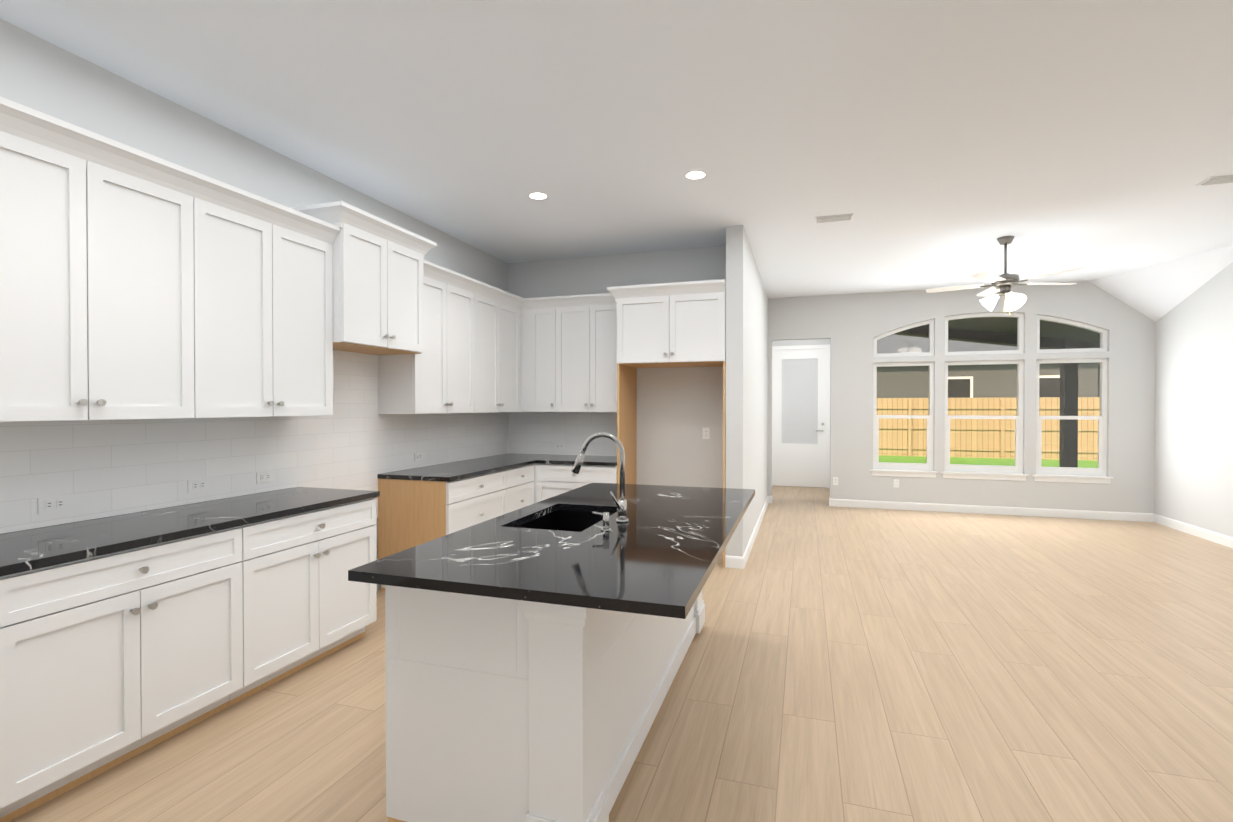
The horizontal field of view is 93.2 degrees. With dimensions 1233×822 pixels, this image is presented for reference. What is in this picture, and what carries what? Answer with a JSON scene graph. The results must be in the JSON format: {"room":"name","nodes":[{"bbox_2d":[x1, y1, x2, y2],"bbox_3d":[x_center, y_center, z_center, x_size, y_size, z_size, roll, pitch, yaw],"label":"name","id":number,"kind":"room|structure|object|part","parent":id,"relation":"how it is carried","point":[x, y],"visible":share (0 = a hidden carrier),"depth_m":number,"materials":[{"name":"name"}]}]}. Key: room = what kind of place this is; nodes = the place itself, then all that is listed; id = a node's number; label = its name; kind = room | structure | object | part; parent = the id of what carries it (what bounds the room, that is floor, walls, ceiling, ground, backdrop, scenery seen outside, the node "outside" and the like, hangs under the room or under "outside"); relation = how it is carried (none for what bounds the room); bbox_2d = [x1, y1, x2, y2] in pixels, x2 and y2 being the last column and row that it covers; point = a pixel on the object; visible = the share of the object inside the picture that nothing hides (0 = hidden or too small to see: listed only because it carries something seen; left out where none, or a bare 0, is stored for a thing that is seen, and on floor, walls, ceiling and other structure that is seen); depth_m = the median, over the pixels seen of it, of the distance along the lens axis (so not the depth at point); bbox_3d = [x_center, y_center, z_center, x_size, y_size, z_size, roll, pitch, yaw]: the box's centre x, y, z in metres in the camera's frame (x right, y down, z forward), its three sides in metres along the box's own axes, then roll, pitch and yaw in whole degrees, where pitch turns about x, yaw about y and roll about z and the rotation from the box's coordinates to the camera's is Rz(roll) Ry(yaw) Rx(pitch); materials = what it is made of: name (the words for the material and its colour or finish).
{"room":"kitchen","nodes":[
{"label":"kitchen","id":0,"kind":"room"},
{"bbox_2d":[0,19,507,590],"bbox_3d":[-2.431,-0.130,2.952,0.150,3.070,8.100,0,0,18],"label":"wall","id":1,"kind":"structure","parent":0,"point":[37,74],"depth_m":3.06,"materials":[{"name":"white paint"}]},
{"bbox_2d":[0,124,211,427],"bbox_3d":[-2.324,-0.496,2.473,0.340,1.070,0.940,0,0,18],"label":"upper cabinet","id":2,"kind":"object","parent":1,"relation":"attached to","point":[178,342],"depth_m":2.43,"materials":[{"name":"white wood"}]},
{"bbox_2d":[0,350,508,533],"bbox_3d":[-1.921,0.194,4.276,0.008,1.258,4.668,0,0,18],"label":"backsplash","id":3,"kind":"structure","parent":1,"relation":"attached to","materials":[{"name":"tile"}]},
{"bbox_2d":[212,200,335,419],"bbox_3d":[-2.073,-0.502,3.249,0.340,1.070,0.929,0,0,18],"label":"upper cabinet","id":4,"kind":"object","parent":1,"relation":"attached to","point":[274,353],"depth_m":3.21,"materials":[{"name":"white wood"}]},
{"bbox_2d":[292,220,427,355],"bbox_3d":[-1.770,-0.803,4.057,0.420,0.740,0.800,0,0,18],"label":"upper cabinet","id":5,"kind":"object","parent":1,"relation":"attached to","point":[380,283],"depth_m":3.91,"materials":[{"name":"white wood"}]},
{"bbox_3d":[-0.803,-1.137,3.709,2.472,0.263,4.396,0,0,18],"label":"crown","id":6,"kind":"part","parent":5,"relation":"part of","materials":[{"name":"white wood"}]},
{"bbox_2d":[376,276,479,415],"bbox_3d":[-1.548,-0.515,4.876,0.340,1.070,0.890,0,0,18],"label":"upper cabinet","id":7,"kind":"object","parent":1,"relation":"attached to","point":[446,381],"depth_m":4.74,"materials":[{"name":"white wood"}]},
{"bbox_2d":[480,292,519,415],"bbox_3d":[-1.295,-0.521,5.660,0.340,1.070,0.995,0,0,18],"label":"upper cabinet","id":8,"kind":"object","parent":1,"relation":"attached to","point":[499,320],"depth_m":5.62,"materials":[{"name":"white wood"}]},
{"bbox_2d":[508,245,723,487],"bbox_3d":[-0.015,-0.155,6.192,2.460,3.070,0.150,0,0,18],"label":"wall","id":9,"kind":"structure","parent":0,"point":[680,409],"depth_m":5.95,"materials":[{"name":"white paint"}]},
{"bbox_2d":[520,304,559,411],"bbox_3d":[-0.736,-0.525,6.145,0.466,1.070,0.368,0,0,18],"label":"upper cabinet","id":10,"kind":"object","parent":9,"relation":"attached to","point":[540,325],"depth_m":6.01,"materials":[{"name":"white wood"}]},
{"bbox_2d":[508,412,616,455],"bbox_3d":[-0.507,0.241,6.269,1.458,0.464,0.008,0,0,18],"label":"backsplash","id":11,"kind":"structure","parent":9,"relation":"attached to","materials":[{"name":"tile"}]},
{"bbox_2d":[560,300,635,411],"bbox_3d":[-0.243,-0.524,6.000,0.799,1.070,0.340,0,0,18],"label":"upper cabinet","id":12,"kind":"object","parent":9,"relation":"attached to","point":[591,380],"depth_m":5.83,"materials":[{"name":"white wood"}]},
{"bbox_2d":[616,288,725,367],"bbox_3d":[0.573,-0.751,5.590,1.006,0.610,0.616,0,0,18],"label":"upper cabinet","id":13,"kind":"object","parent":9,"relation":"attached to","point":[661,329],"depth_m":5.30,"materials":[{"name":"white wood"}]},
{"bbox_2d":[0,0,1232,321],"bbox_3d":[1.543,-1.382,3.194,7.660,0.630,11.120,0,0,18],"label":"ceiling","id":14,"kind":"structure","parent":0,"point":[928,144],"depth_m":3.22,"materials":[{"name":"white paint"}]},
{"bbox_2d":[527,191,548,199],"bbox_3d":[-0.591,-1.622,4.395,0.170,0.004,0.170,0,0,18],"label":"recessed light","id":15,"kind":"object","parent":14,"relation":"in","point":[537,195],"visible":1,"depth_m":4.38,"materials":[{"name":"white plastic"}]},
{"bbox_2d":[683,170,707,178],"bbox_3d":[0.542,-1.619,3.998,0.170,0.004,0.170,0,0,18],"label":"recessed light","id":16,"kind":"object","parent":14,"relation":"in","point":[695,174],"visible":1,"depth_m":3.98,"materials":[{"name":"white plastic"}]},
{"bbox_2d":[815,214,853,222],"bbox_3d":[1.839,-1.623,4.925,0.300,0.013,0.150,0,0,18],"label":"ceiling vent","id":17,"kind":"object","parent":14,"relation":"in","point":[836,218],"visible":0.98,"depth_m":4.90,"materials":[{"name":"white metal"}]},
{"bbox_2d":[926,236,1084,315],"bbox_3d":[3.686,-1.262,5.558,1.286,0.744,1.237,0,0,18],"label":"ceiling fan","id":18,"kind":"object","parent":14,"relation":"hanging from","point":[1004,283],"visible":1,"depth_m":5.48,"materials":[{"name":"silver metal"}]},
{"bbox_2d":[1196,175,1232,185],"bbox_3d":[4.286,-1.616,4.072,0.300,0.013,0.150,0,0,18],"label":"ceiling vent","id":19,"kind":"object","parent":14,"relation":"in","point":[1219,180],"visible":1,"depth_m":4.09,"materials":[{"name":"white metal"}]},
{"bbox_2d":[10,485,1232,821],"bbox_3d":[1.847,1.426,4.158,7.860,0.060,13.300,0,0,18],"label":"floor","id":20,"kind":"structure","parent":0,"point":[862,665],"depth_m":2.82,"materials":[{"name":"brown wood"}]},
{"bbox_2d":[0,524,259,821],"bbox_3d":[-2.187,0.974,2.436,0.630,0.870,0.969,0,0,18],"label":"base cabinet","id":21,"kind":"object","parent":20,"relation":"on","point":[104,660],"depth_m":2.25,"materials":[{"name":"white wood"}]},
{"bbox_2d":[0,488,379,575],"bbox_3d":[-2.051,0.518,2.830,0.645,0.033,1.832,0,0,18],"label":"countertop","id":22,"kind":"structure","parent":21,"relation":"on","point":[31,550],"depth_m":2.56,"materials":[{"name":"black stone"}]},
{"bbox_2d":[260,496,379,690],"bbox_3d":[-1.927,0.968,3.243,0.630,0.870,0.966,0,0,18],"label":"base cabinet","id":23,"kind":"object","parent":20,"relation":"on","point":[310,610],"depth_m":3.14,"materials":[{"name":"white wood"}]},
{"bbox_2d":[376,472,507,590],"bbox_3d":[-1.413,0.955,4.836,0.630,0.870,0.886,0,0,18],"label":"base cabinet","id":24,"kind":"object","parent":20,"relation":"on","point":[413,513],"depth_m":4.45,"materials":[{"name":"white"}]},
{"bbox_2d":[376,452,543,483],"bbox_3d":[-1.221,0.497,5.401,0.645,0.033,2.098,0,0,18],"label":"countertop","id":25,"kind":"structure","parent":24,"relation":"on","point":[459,469],"depth_m":4.99,"materials":[{"name":"black stone"}]},
{"bbox_2d":[508,464,543,512],"bbox_3d":[-1.152,0.950,5.530,0.700,0.870,0.596,0,0,18],"label":"base cabinet","id":26,"kind":"object","parent":20,"relation":"on","point":[525,481],"depth_m":5.52,"materials":[{"name":"white wood"}]},
{"bbox_2d":[381,584,704,821],"bbox_3d":[-0.119,0.971,2.861,0.763,0.871,2.166,0,0,18],"label":"kitchen island","id":27,"kind":"object","parent":20,"relation":"on","point":[536,653],"depth_m":1.88,"materials":[{"name":"white painted wood"}]},
{"bbox_2d":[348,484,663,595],"bbox_3d":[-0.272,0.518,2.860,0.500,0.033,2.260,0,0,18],"label":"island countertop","id":28,"kind":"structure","parent":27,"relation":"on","point":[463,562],"depth_m":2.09,"materials":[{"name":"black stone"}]},
{"bbox_2d":[488,486,754,619],"bbox_3d":[0.247,0.519,2.692,0.590,0.033,2.260,0,0,18],"label":"island countertop","id":29,"kind":"structure","parent":27,"relation":"on","point":[660,562],"depth_m":1.99,"materials":[{"name":"black stone"}]},
{"bbox_2d":[508,508,607,531],"bbox_3d":[-0.232,0.650,2.790,0.412,0.254,0.662,0,0,18],"label":"sink","id":30,"kind":"object","parent":29,"relation":"in","point":[570,519],"depth_m":3.10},
{"bbox_2d":[544,460,635,499],"bbox_3d":[-0.316,0.947,5.883,0.854,0.870,0.630,0,0,18],"label":"base cabinet","id":31,"kind":"object","parent":20,"relation":"on","point":[558,478],"depth_m":5.61,"materials":[{"name":"white wood"}]},
{"bbox_2d":[536,456,635,467],"bbox_3d":[-0.302,0.494,5.867,0.818,0.033,0.645,0,0,18],"label":"countertop","id":32,"kind":"structure","parent":31,"relation":"on","point":[608,461],"depth_m":5.66,"materials":[{"name":"black stone"}]},
{"bbox_2d":[724,225,767,556],"bbox_3d":[1.626,-0.162,6.960,0.150,3.070,3.820,0,0,18],"label":"wall","id":33,"kind":"structure","parent":0,"point":[746,296],"depth_m":5.35,"materials":[{"name":"white paint"}]},
{"bbox_2d":[725,495,1232,568],"bbox_3d":[1.839,1.343,4.134,7.260,0.105,12.650,0,0,18],"label":"baseboard","id":34,"kind":"structure","parent":33,"relation":"attached to","point":[737,562],"depth_m":7.46,"materials":[{"name":"white wood"}]},
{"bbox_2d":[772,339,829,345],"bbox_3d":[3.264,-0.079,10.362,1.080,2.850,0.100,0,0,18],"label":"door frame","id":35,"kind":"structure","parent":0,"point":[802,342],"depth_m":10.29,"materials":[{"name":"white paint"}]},
{"bbox_2d":[772,344,829,487],"bbox_3d":[3.249,0.094,10.347,1.040,2.505,0.136,0,0,18],"label":"hall door","id":36,"kind":"structure","parent":35,"relation":"in","point":[800,415],"depth_m":10.32,"materials":[{"name":"white wood"}]},
{"bbox_2d":[768,281,1155,512],"bbox_3d":[4.464,-0.170,7.972,4.630,3.070,0.150,0,0,18],"label":"wall","id":37,"kind":"structure","parent":0,"point":[850,326],"depth_m":7.80,"materials":[{"name":"white paint"}]},
{"bbox_2d":[833,477,837,484],"bbox_3d":[3.131,1.003,8.328,0.070,0.114,0.008,0,0,18],"label":"outlet","id":38,"kind":"object","parent":37,"relation":"attached to","point":[835,479],"depth_m":8.33,"materials":[{"name":"white plastic"}]},
{"bbox_2d":[894,479,898,487],"bbox_3d":[3.883,1.004,8.085,0.070,0.114,0.008,0,0,18],"label":"outlet","id":39,"kind":"object","parent":37,"relation":"attached to","point":[896,482],"depth_m":8.08,"materials":[{"name":"white plastic"}]},
{"bbox_2d":[870,313,1113,483],"bbox_3d":[4.910,-0.200,7.793,2.810,2.224,0.155,0,0,18],"label":"window","id":40,"kind":"structure","parent":37,"relation":"in","point":[1043,474],"depth_m":7.75,"materials":[{"name":"white"}]},
{"bbox_3d":[3.991,-0.219,8.135,0.770,2.086,0.070,0,0,18],"label":"frame","id":41,"kind":"part","parent":40,"relation":"part of","materials":[{"name":"white"}]},
{"bbox_3d":[3.967,0.866,8.070,0.850,0.087,0.085,0,0,18],"label":"sill","id":42,"kind":"part","parent":40,"relation":"part of","materials":[{"name":"white wood"}]},
{"bbox_3d":[4.914,-0.243,7.837,0.930,2.139,0.070,0,0,18],"label":"frame","id":43,"kind":"part","parent":40,"relation":"part of","materials":[{"name":"white"}]},
{"bbox_3d":[4.890,0.869,7.772,1.010,0.087,0.085,0,0,18],"label":"sill","id":44,"kind":"part","parent":40,"relation":"part of","materials":[{"name":"white wood"}]},
{"bbox_3d":[5.851,-0.215,7.534,0.780,2.088,0.070,0,0,18],"label":"frame","id":45,"kind":"part","parent":40,"relation":"part of","materials":[{"name":"white"}]},
{"bbox_3d":[5.828,0.871,7.469,0.860,0.087,0.085,0,0,18],"label":"sill","id":46,"kind":"part","parent":40,"relation":"part of","materials":[{"name":"white wood"}]},
{"bbox_2d":[1154,262,1232,536],"bbox_3d":[5.069,-0.123,2.066,0.150,3.070,11.020,0,0,18],"label":"wall","id":47,"kind":"structure","parent":0,"point":[1193,484],"depth_m":6.41,"materials":[{"name":"white paint"}]},
{"label":"outside","id":48,"kind":"structure","parent":0,"visible":0},
{"bbox_2d":[879,455,1097,467],"bbox_3d":[15.455,1.291,31.180,60.000,0.100,50.710,0,0,18],"label":"lawn","id":49,"kind":"structure","parent":48,"point":[996,461],"depth_m":15.74,"materials":[{"name":"green plant"}]},
{"bbox_2d":[877,397,1099,460],"bbox_3d":[9.843,0.483,17.043,36.000,1.740,0.130,0,0,18],"label":"fence","id":50,"kind":"object","parent":49,"relation":"on","point":[960,427],"depth_m":16.85,"materials":[{"name":"brown wood"}]},
{"bbox_2d":[877,334,1099,397],"bbox_3d":[16.736,-1.797,25.325,44.820,6.168,11.820,0,0,18],"label":"house","id":51,"kind":"structure","parent":49,"relation":"on","point":[994,392],"depth_m":20.91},
{"bbox_2d":[894,317,1099,467],"bbox_3d":[6.032,-0.267,9.461,4.600,3.360,3.610,0,0,18],"label":"patio","id":52,"kind":"structure","parent":49,"relation":"on","point":[1091,341],"depth_m":10.22,"materials":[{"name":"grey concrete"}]}
]}

